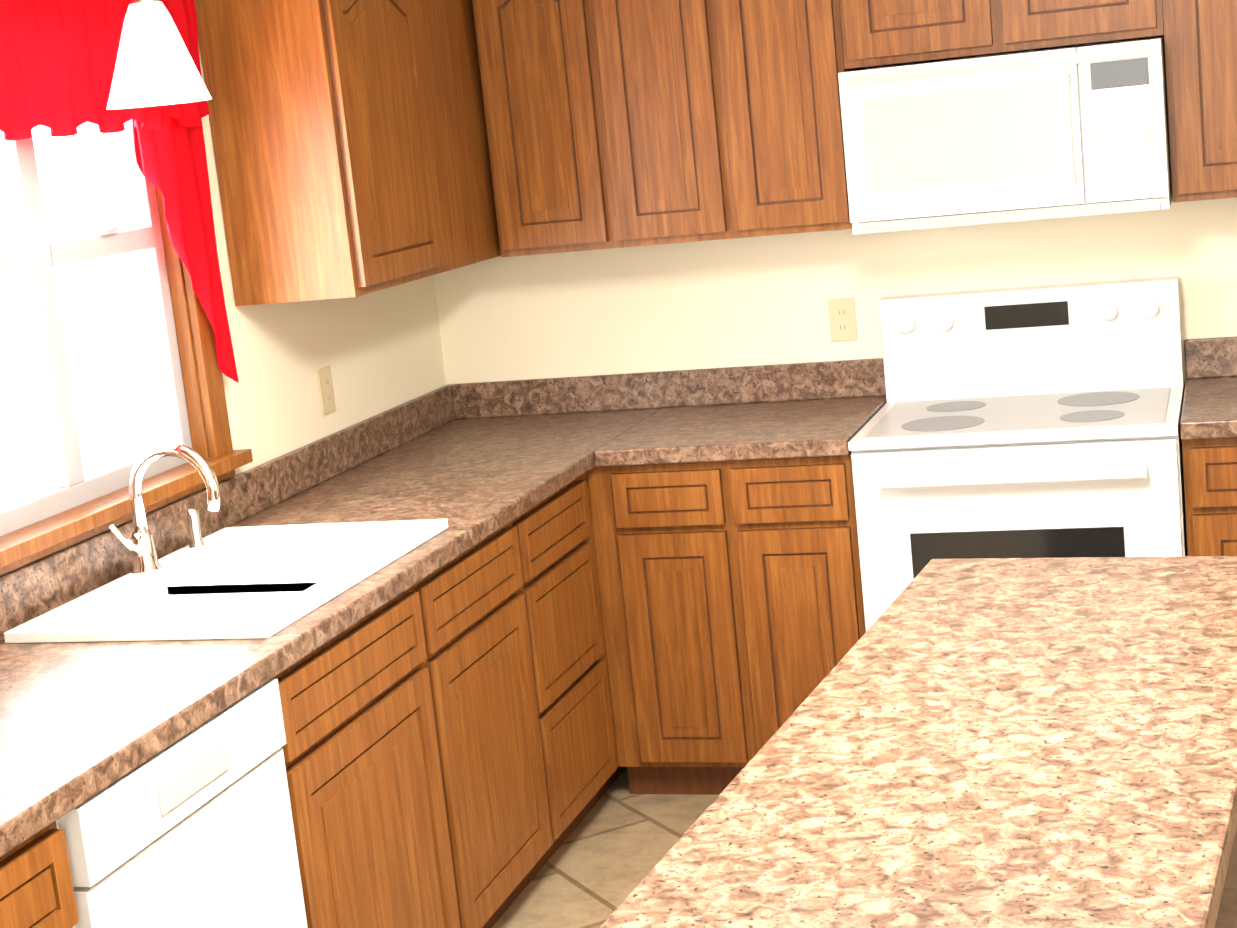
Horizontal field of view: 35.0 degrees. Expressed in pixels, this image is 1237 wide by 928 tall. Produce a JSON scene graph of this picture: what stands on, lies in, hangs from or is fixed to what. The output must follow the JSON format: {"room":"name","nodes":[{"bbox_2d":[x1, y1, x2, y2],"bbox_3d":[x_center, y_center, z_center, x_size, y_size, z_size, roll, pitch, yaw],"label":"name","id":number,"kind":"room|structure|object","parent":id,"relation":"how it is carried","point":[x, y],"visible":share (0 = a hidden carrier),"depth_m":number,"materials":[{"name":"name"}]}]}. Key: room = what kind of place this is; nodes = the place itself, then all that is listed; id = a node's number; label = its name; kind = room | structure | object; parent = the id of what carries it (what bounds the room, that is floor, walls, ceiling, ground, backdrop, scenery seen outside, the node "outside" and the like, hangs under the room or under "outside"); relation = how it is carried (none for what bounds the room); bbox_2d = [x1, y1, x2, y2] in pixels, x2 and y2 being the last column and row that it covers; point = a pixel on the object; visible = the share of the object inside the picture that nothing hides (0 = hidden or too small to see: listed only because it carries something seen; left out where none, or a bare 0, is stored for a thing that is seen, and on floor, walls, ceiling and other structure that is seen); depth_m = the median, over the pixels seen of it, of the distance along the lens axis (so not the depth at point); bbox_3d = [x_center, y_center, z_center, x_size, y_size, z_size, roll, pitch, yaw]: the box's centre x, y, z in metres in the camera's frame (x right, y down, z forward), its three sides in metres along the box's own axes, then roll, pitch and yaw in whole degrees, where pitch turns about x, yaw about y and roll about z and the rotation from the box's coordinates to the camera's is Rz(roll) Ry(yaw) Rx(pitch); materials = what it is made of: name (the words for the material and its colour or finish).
{"room":"kitchen","nodes":[
{"label":"kitchen","id":0,"kind":"room"},
{"bbox_2d":[1,37,445,575],"bbox_3d":[-1.593,0.283,2.322,0.120,2.440,7.000,-3,11,18],"label":"wall","id":1,"kind":"structure","parent":0,"point":[379,351],"depth_m":4.82,"materials":[{"name":"beige paint"}]},
{"bbox_2d":[0,0,238,382],"bbox_3d":[-1.063,-0.533,3.758,0.076,0.945,1.180,-3,11,18],"label":"curtain valance","id":2,"kind":"object","parent":1,"relation":"attached to","point":[58,58],"visible":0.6,"depth_m":3.88,"materials":[{"name":"red fabric"}]},
{"bbox_2d":[0,119,252,575],"bbox_3d":[-1.101,-0.414,3.800,0.140,1.115,1.110,-3,11,18],"label":"window","id":3,"kind":"structure","parent":1,"relation":"in","point":[101,387],"depth_m":3.99,"materials":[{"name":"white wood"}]},
{"bbox_2d":[316,365,335,415],"bbox_3d":[-0.725,-0.183,4.870,0.008,0.115,0.070,-3,11,18],"label":"electrical outlet","id":4,"kind":"object","parent":1,"relation":"attached to","point":[326,390],"visible":1,"depth_m":4.86,"materials":[{"name":"beige plastic"}]},
{"bbox_2d":[194,0,500,305],"bbox_3d":[-0.584,-0.843,4.882,0.321,0.740,1.167,-3,11,18],"label":"upper cabinet","id":5,"kind":"object","parent":1,"relation":"attached to","point":[351,147],"visible":1,"depth_m":4.39,"materials":[{"name":"brown wood"}]},
{"bbox_2d":[492,768,718,927],"bbox_3d":[0.222,1.429,1.997,3.670,0.060,7.240,-3,11,18],"label":"floor","id":6,"kind":"structure","parent":0,"point":[616,846],"depth_m":4.68,"materials":[{"name":"tile"}]},
{"bbox_2d":[0,821,77,927],"bbox_3d":[-1.069,0.966,2.633,0.621,0.888,0.458,-3,11,18],"label":"base cabinet","id":7,"kind":"object","parent":6,"relation":"on","point":[36,888],"visible":0.94,"depth_m":2.61,"materials":[{"name":"brown wood"}]},
{"bbox_2d":[56,678,307,927],"bbox_3d":[-0.877,0.858,3.123,0.580,0.887,0.606,-3,11,18],"label":"dishwasher","id":8,"kind":"object","parent":6,"relation":"on","point":[194,828],"visible":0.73,"depth_m":2.99,"materials":[{"name":"white metal"}]},
{"bbox_2d":[272,612,523,927],"bbox_3d":[-0.672,0.785,3.887,0.620,0.720,0.936,-3,11,18],"label":"base cabinet","id":9,"kind":"object","parent":6,"relation":"on","point":[450,753],"depth_m":3.72,"materials":[{"name":"brown wood"}]},
{"bbox_2d":[368,511,563,888],"bbox_3d":[-0.507,0.584,4.429,0.620,0.888,0.254,-3,11,18],"label":"base cabinet","id":10,"kind":"object","parent":6,"relation":"on","point":[497,575],"depth_m":4.32,"materials":[{"name":"brown wood"}]},
{"bbox_2d":[528,472,623,840],"bbox_3d":[-0.401,0.513,4.768,0.620,0.888,0.470,-3,11,18],"label":"base cabinet","id":11,"kind":"object","parent":6,"relation":"on","point":[563,545],"depth_m":4.69,"materials":[{"name":"brown wood"}]},
{"bbox_2d":[0,371,659,856],"bbox_3d":[-0.671,0.145,3.913,0.660,0.453,3.419,-3,11,18],"label":"countertop","id":12,"kind":"structure","parent":11,"relation":"on","point":[142,636],"depth_m":3.79,"materials":[{"name":"stone"}]},
{"bbox_2d":[587,452,865,794],"bbox_3d":[0.368,0.367,5.133,0.669,0.888,0.621,-3,11,18],"label":"base cabinet","id":13,"kind":"object","parent":6,"relation":"on","point":[731,598],"visible":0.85,"depth_m":4.84,"materials":[{"name":"brown wood"}]},
{"bbox_2d":[600,358,886,465],"bbox_3d":[0.337,-0.136,5.014,0.607,0.137,0.659,-3,11,18],"label":"countertop","id":14,"kind":"structure","parent":13,"relation":"on","point":[809,409],"depth_m":5.19,"materials":[{"name":"stone"}]},
{"bbox_2d":[848,276,1187,631],"bbox_3d":[1.016,0.196,4.838,0.749,1.195,0.692,-3,11,18],"label":"range","id":15,"kind":"object","parent":6,"relation":"on","point":[1043,421],"visible":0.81,"depth_m":4.64,"materials":[{"name":"white metal"}]},
{"bbox_2d":[1182,437,1236,555],"bbox_3d":[1.755,0.303,4.685,0.730,0.888,0.621,-3,11,18],"label":"base cabinet","id":16,"kind":"object","parent":6,"relation":"on","point":[1210,475],"visible":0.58,"depth_m":4.44,"materials":[{"name":"brown wood"}]},
{"bbox_2d":[1180,336,1236,439],"bbox_3d":[1.700,-0.201,4.586,0.732,0.140,0.637,-3,11,18],"label":"countertop","id":17,"kind":"structure","parent":16,"relation":"on","point":[1209,409],"depth_m":4.79,"materials":[{"name":"laminate"}]},
{"bbox_2d":[1215,827,1236,927],"bbox_3d":[0.917,0.671,2.546,0.517,1.090,0.448,-2,11,22],"label":"base cabinet","id":18,"kind":"object","parent":6,"relation":"on","point":[1227,915],"depth_m":2.50,"materials":[{"name":"brown wood"}]},
{"bbox_3d":[0.461,0.773,2.815,0.444,0.889,1.292,-3,11,18],"label":"kitchen island","id":19,"kind":"object","parent":6,"relation":"on","visible":0},
{"bbox_2d":[600,556,1236,927],"bbox_3d":[0.492,0.353,2.485,0.590,0.040,1.770,-2,11,22],"label":"island countertop","id":20,"kind":"structure","parent":19,"relation":"on","point":[1006,743],"depth_m":2.33,"materials":[{"name":"stone"}]},
{"bbox_2d":[433,36,1236,390],"bbox_3d":[1.136,-0.501,5.107,3.670,2.440,0.120,-3,11,18],"label":"wall","id":21,"kind":"structure","parent":0,"point":[757,300],"depth_m":5.28,"materials":[{"name":"beige paint"}]},
{"bbox_2d":[472,0,865,256],"bbox_3d":[0.145,-0.955,5.082,0.948,0.740,0.321,-3,11,18],"label":"upper cabinet","id":22,"kind":"object","parent":21,"relation":"attached to","point":[619,123],"visible":1,"depth_m":4.95,"materials":[{"name":"brown wood"}]},
{"bbox_2d":[828,297,856,341],"bbox_3d":[0.598,-0.385,5.231,0.070,0.115,0.008,-3,11,18],"label":"electrical outlet","id":23,"kind":"object","parent":21,"relation":"attached to","point":[842,318],"visible":1,"depth_m":5.23,"materials":[{"name":"beige plastic"}]},
{"bbox_2d":[839,0,1163,68],"bbox_3d":[0.935,-1.183,4.786,0.755,0.350,0.321,-3,11,18],"label":"upper cabinet","id":24,"kind":"object","parent":21,"relation":"attached to","point":[876,33],"visible":1,"depth_m":4.68,"materials":[{"name":"brown wood"}]},
{"bbox_2d":[838,38,1172,233],"bbox_3d":[0.956,-0.801,4.794,0.747,0.390,0.445,-3,11,18],"label":"over-the-range microwave","id":25,"kind":"object","parent":24,"relation":"attached to","point":[1062,133],"visible":0.98,"depth_m":4.62,"materials":[{"name":"white"}]},
{"bbox_2d":[1162,0,1236,201],"bbox_3d":[1.664,-1.025,4.592,0.733,0.740,0.321,-3,11,18],"label":"upper cabinet","id":26,"kind":"object","parent":21,"relation":"attached to","point":[1200,38],"visible":1,"depth_m":4.56,"materials":[{"name":"brown wood"}]},
{"bbox_3d":[-0.033,-1.018,1.558,3.670,0.060,7.240,-3,11,18],"label":"ceiling","id":27,"kind":"structure","parent":0,"visible":0},
{"bbox_2d":[107,0,211,109],"bbox_3d":[-0.888,-0.964,3.611,0.194,0.595,0.194,-3,11,18],"label":"pendant light","id":28,"kind":"object","parent":27,"relation":"hanging from","point":[155,65],"visible":1,"depth_m":3.59,"materials":[{"name":"white glass"}]}
]}

